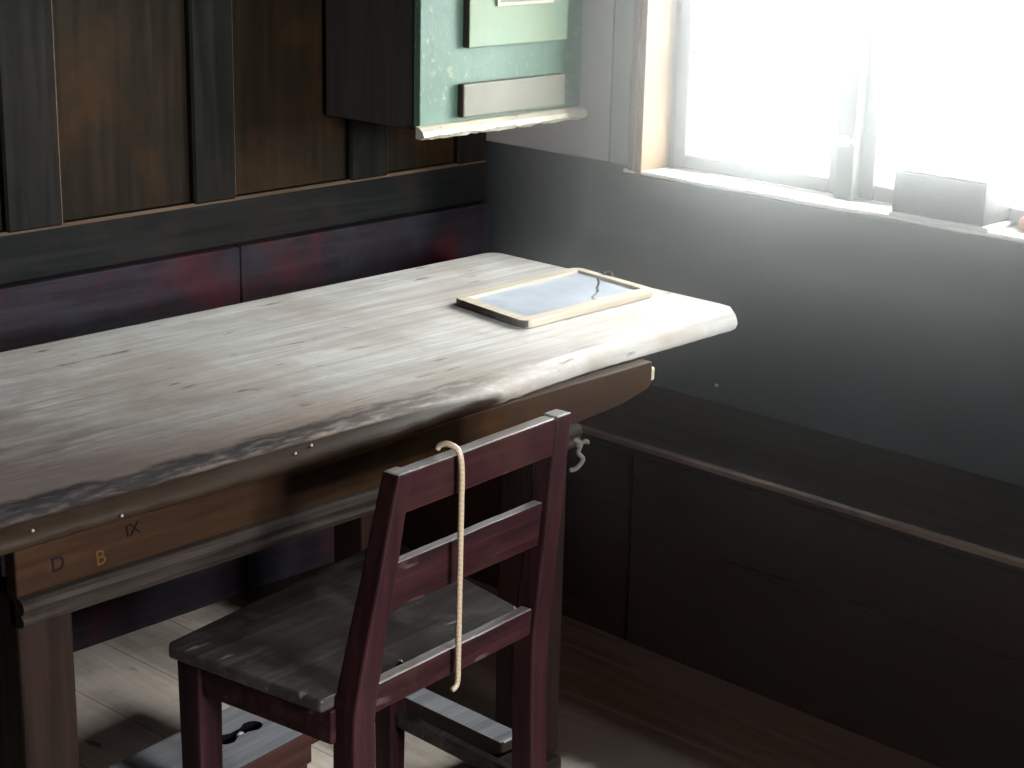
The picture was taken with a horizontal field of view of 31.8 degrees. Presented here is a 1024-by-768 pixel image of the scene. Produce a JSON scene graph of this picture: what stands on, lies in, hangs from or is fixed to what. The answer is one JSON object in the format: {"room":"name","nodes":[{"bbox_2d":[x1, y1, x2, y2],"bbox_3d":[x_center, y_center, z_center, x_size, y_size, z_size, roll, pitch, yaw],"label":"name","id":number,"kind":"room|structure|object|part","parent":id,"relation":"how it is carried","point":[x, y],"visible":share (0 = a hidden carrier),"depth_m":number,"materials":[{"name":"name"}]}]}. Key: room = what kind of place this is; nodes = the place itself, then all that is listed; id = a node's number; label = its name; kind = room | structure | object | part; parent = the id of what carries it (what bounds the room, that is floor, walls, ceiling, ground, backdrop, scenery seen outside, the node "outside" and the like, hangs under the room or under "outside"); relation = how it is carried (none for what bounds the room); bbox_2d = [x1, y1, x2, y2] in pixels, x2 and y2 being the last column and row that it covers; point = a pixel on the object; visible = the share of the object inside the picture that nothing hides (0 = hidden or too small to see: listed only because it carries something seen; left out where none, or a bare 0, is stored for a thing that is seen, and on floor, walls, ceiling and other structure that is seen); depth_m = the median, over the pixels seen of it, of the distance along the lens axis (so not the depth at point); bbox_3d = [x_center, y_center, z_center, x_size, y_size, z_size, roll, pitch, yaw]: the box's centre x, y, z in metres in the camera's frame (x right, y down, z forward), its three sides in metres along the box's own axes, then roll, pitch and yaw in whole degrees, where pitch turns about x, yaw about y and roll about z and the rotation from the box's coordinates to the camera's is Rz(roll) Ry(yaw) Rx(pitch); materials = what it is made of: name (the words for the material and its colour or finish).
{"room":"classroom","nodes":[
{"label":"classroom","id":0,"kind":"room"},
{"bbox_2d":[0,0,489,651],"bbox_3d":[-1.636,-0.328,2.807,0.212,2.200,4.800,16,22,41],"label":"wall","id":1,"kind":"structure","parent":0,"point":[160,159],"depth_m":3.72,"materials":[{"name":"brown wood"}]},
{"bbox_3d":[-1.074,-0.880,3.142,0.013,1.288,0.321,16,22,41],"label":"panel","id":2,"kind":"part","parent":1,"relation":"part of","materials":[{"name":"brown wood"}]},
{"bbox_3d":[-0.767,-0.967,3.453,0.013,1.288,0.311,16,22,41],"label":"panel","id":3,"kind":"part","parent":1,"relation":"part of","materials":[{"name":"brown wood"}]},
{"bbox_3d":[-1.096,0.224,3.455,0.042,0.796,1.433,16,22,41],"label":"board","id":4,"kind":"part","parent":1,"relation":"part of","materials":[{"name":"wood"}]},
{"bbox_3d":[-1.656,-0.051,2.761,0.040,0.103,4.600,16,22,41],"label":"rail","id":5,"kind":"part","parent":1,"relation":"part of","materials":[{"name":"black wood"}]},
{"bbox_3d":[-0.473,-1.050,3.751,0.013,1.288,0.316,16,22,41],"label":"panel","id":6,"kind":"part","parent":1,"relation":"part of","materials":[{"name":"brown wood"}]},
{"bbox_3d":[-0.339,0.010,4.224,0.042,0.796,0.763,16,22,41],"label":"board","id":7,"kind":"part","parent":1,"relation":"part of","materials":[{"name":"wood"}]},
{"bbox_3d":[-0.206,-1.125,4.022,0.013,1.288,0.221,16,22,41],"label":"panel","id":8,"kind":"part","parent":1,"relation":"part of","materials":[{"name":"brown wood"}]},
{"bbox_2d":[326,0,586,139],"bbox_3d":[-0.110,-1.094,3.855,0.324,1.066,0.514,16,22,41],"label":"upper cabinet","id":9,"kind":"object","parent":1,"relation":"attached to","point":[434,69],"visible":1,"depth_m":3.83,"materials":[{"name":"green paint"}]},
{"bbox_3d":[0.002,-0.628,3.908,0.020,0.071,0.322,16,22,41],"label":"panel","id":10,"kind":"part","parent":9,"relation":"part of","materials":[{"name":"beige paint"}]},
{"bbox_3d":[0.019,-1.119,3.767,0.020,0.803,0.310,16,22,41],"label":"door","id":11,"kind":"part","parent":9,"relation":"part of","materials":[{"name":"green paint"}]},
{"bbox_2d":[73,562,941,767],"bbox_3d":[-0.102,1.253,1.593,4.700,0.060,5.000,16,22,41],"label":"floor","id":12,"kind":"structure","parent":0,"point":[623,703],"depth_m":3.53,"materials":[{"name":"wood"}]},
{"bbox_2d":[108,706,318,767],"bbox_3d":[-0.512,0.690,3.071,0.174,0.151,0.370,13,20,34],"label":"footstool","id":13,"kind":"object","parent":12,"relation":"on","point":[249,740],"visible":0.72,"depth_m":3.08,"materials":[{"name":"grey wood"}]},
{"bbox_2d":[0,253,737,767],"bbox_3d":[-0.480,0.352,3.147,0.817,0.755,2.122,16,22,41],"label":"table","id":14,"kind":"object","parent":12,"relation":"on","point":[134,458],"visible":0.85,"depth_m":2.93,"materials":[{"name":"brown wood"}]},
{"bbox_3d":[-0.676,0.580,2.573,0.086,0.640,0.086,16,22,41],"label":"leg","id":15,"kind":"part","parent":14,"relation":"part of","materials":[{"name":"brown wood"}]},
{"bbox_3d":[-0.277,0.199,2.824,0.036,0.044,1.134,16,22,41],"label":"moulding","id":16,"kind":"part","parent":14,"relation":"part of","materials":[{"name":"brown wood"}]},
{"bbox_3d":[-0.295,0.247,3.579,0.086,0.715,0.086,16,22,41],"label":"leg","id":17,"kind":"part","parent":14,"relation":"part of","materials":[{"name":"brown wood"}]},
{"bbox_3d":[-0.184,0.623,3.471,0.514,0.062,0.057,16,22,41],"label":"foot rail","id":18,"kind":"part","parent":14,"relation":"part of","materials":[{"name":"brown wood"}]},
{"bbox_3d":[-0.303,0.791,2.925,0.082,0.050,1.065,16,22,41],"label":"foot rail","id":19,"kind":"part","parent":14,"relation":"part of","materials":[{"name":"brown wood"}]},
{"bbox_3d":[0.033,0.380,3.293,0.086,0.640,0.086,16,22,41],"label":"leg","id":20,"kind":"part","parent":14,"relation":"part of","materials":[{"name":"brown wood"}]},
{"bbox_2d":[456,268,652,327],"bbox_3d":[0.082,-0.180,3.607,0.245,0.024,0.419,16,22,41],"label":"writing slate","id":21,"kind":"object","parent":14,"relation":"on","point":[567,293],"visible":1,"depth_m":3.58,"materials":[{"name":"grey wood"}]},
{"bbox_2d":[569,437,589,472],"bbox_3d":[0.120,0.125,3.215,0.039,0.066,0.012,-4,18,-19],"label":"hook","id":22,"kind":"object","parent":14,"relation":"attached to","point":[579,445],"visible":1,"depth_m":3.21,"materials":[{"name":"grey metal"}]},
{"bbox_2d":[169,409,570,767],"bbox_3d":[-0.225,0.422,2.883,0.441,0.784,0.556,14,21,37],"label":"chair","id":23,"kind":"object","parent":12,"relation":"on","point":[317,656],"visible":0.98,"depth_m":2.77,"materials":[{"name":"red wood"}]},
{"bbox_3d":[-0.488,0.619,2.841,0.050,0.419,0.050,14,21,37],"label":"leg","id":24,"kind":"part","parent":23,"relation":"part of","materials":[{"name":"red wood"}]},
{"bbox_3d":[-0.376,0.471,2.706,0.295,0.055,0.022,13,20,34],"label":"seat rail","id":25,"kind":"part","parent":23,"relation":"part of","materials":[{"name":"red wood"}]},
{"bbox_3d":[-0.249,0.379,2.890,0.379,0.020,0.556,14,21,37],"label":"seat","id":26,"kind":"part","parent":23,"relation":"part of","materials":[{"name":"grey wood"}]},
{"bbox_3d":[-0.205,0.497,2.634,0.082,0.784,0.082,14,21,37],"label":"post","id":27,"kind":"part","parent":23,"relation":"part of","materials":[{"name":"red wood"}]},
{"bbox_3d":[-0.218,0.511,3.222,0.046,0.419,0.046,14,21,37],"label":"leg","id":28,"kind":"part","parent":23,"relation":"part of","materials":[{"name":"red wood"}]},
{"bbox_2d":[435,441,464,691],"bbox_3d":[-0.082,0.278,2.670,0.045,0.417,0.060,14,21,37],"label":"cane","id":29,"kind":"object","parent":23,"relation":"hanging from","point":[461,466],"visible":1,"depth_m":2.66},
{"bbox_3d":[-0.098,0.421,2.766,0.028,0.049,0.382,14,21,37],"label":"rail","id":30,"kind":"part","parent":23,"relation":"part of","materials":[{"name":"red wood"}]},
{"bbox_3d":[-0.052,0.116,2.671,0.032,0.064,0.362,14,21,37],"label":"rail","id":31,"kind":"part","parent":23,"relation":"part of","materials":[{"name":"red wood"}]},
{"bbox_3d":[0.044,0.414,2.930,0.082,0.784,0.046,14,21,37],"label":"post","id":32,"kind":"part","parent":23,"relation":"part of","materials":[{"name":"red wood"}]},
{"bbox_2d":[401,370,1023,767],"bbox_3d":[1.185,0.545,3.158,3.785,0.452,0.361,16,22,41],"label":"bench","id":33,"kind":"object","parent":12,"relation":"on","point":[875,593],"visible":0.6,"depth_m":3.53,"materials":[{"name":"brown wood"}]},
{"bbox_3d":[1.190,0.341,3.097,3.785,0.024,0.361,16,22,41],"label":"seat","id":34,"kind":"part","parent":33,"relation":"part of","materials":[{"name":"brown wood"}]},
{"bbox_2d":[484,141,1023,486],"bbox_3d":[1.560,-0.295,2.945,4.680,2.200,0.180,16,22,41],"label":"wall","id":35,"kind":"structure","parent":0,"point":[893,335],"depth_m":3.78,"materials":[{"name":"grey paint"}]},
{"bbox_2d":[486,0,615,161],"bbox_3d":[0.095,-1.144,4.017,0.388,1.255,0.010,16,22,41],"label":"wall","id":36,"kind":"structure","parent":35,"relation":"attached to","point":[588,137],"depth_m":4.07,"materials":[{"name":"grey paint"}]},
{"bbox_2d":[610,0,1023,242],"bbox_3d":[0.709,-0.766,3.639,1.149,0.815,0.200,16,22,41],"label":"window","id":37,"kind":"structure","parent":35,"relation":"in","point":[658,51],"depth_m":3.88,"materials":[{"name":"beige paint"}]},
{"bbox_3d":[0.253,-0.875,3.933,0.056,0.795,0.014,16,22,41],"label":"casing","id":38,"kind":"part","parent":37,"relation":"part of","materials":[{"name":"grey paint"}]},
{"bbox_3d":[0.733,-0.731,3.677,0.965,0.702,0.058,16,22,41],"label":"frame","id":39,"kind":"part","parent":37,"relation":"part of","materials":[{"name":"grey paint"}]},
{"bbox_3d":[0.546,-0.782,3.830,0.448,0.700,0.040,16,22,41],"label":"sash","id":40,"kind":"part","parent":37,"relation":"part of","materials":[{"name":"grey paint"}]},
{"bbox_3d":[0.700,-0.384,3.754,1.065,0.009,0.200,16,22,41],"label":"sill","id":41,"kind":"part","parent":37,"relation":"part of","materials":[{"name":"paint"}]},
{"bbox_3d":[0.903,-0.677,3.508,0.448,0.700,0.040,16,22,41],"label":"sash","id":42,"kind":"part","parent":37,"relation":"part of","materials":[{"name":"grey paint"}]},
{"bbox_2d":[889,162,1017,232],"bbox_3d":[0.872,-0.369,3.536,0.220,0.096,0.126,16,22,41],"label":"box","id":43,"kind":"object","parent":37,"relation":"on","point":[930,192],"visible":0.93,"depth_m":3.49,"materials":[{"name":"grey wood"}]},
{"bbox_3d":[0.871,-0.328,3.548,0.220,0.010,0.126,16,22,41],"label":"board","id":44,"kind":"part","parent":43,"relation":"part of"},
{"bbox_3d":[0.869,-0.413,3.526,0.204,0.005,0.121,16,22,41],"label":"lid","id":45,"kind":"part","parent":43,"relation":"part of","materials":[{"name":"grey wood"}]},
{"bbox_2d":[1018,216,1023,229],"bbox_3d":[1.007,-0.311,3.466,0.060,0.031,0.061,16,22,41],"label":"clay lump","id":46,"kind":"object","parent":37,"relation":"on","point":[1021,221],"visible":1,"depth_m":3.46,"materials":[{"name":"pink"}]},
{"label":"outside","id":47,"kind":"structure","parent":0,"visible":0},
{"bbox_2d":[695,0,1023,205],"bbox_3d":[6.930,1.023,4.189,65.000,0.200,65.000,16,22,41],"label":"window panes","id":48,"kind":"structure","parent":47,"point":[782,116],"depth_m":15.41,"materials":[{"name":"glass"}]}
]}

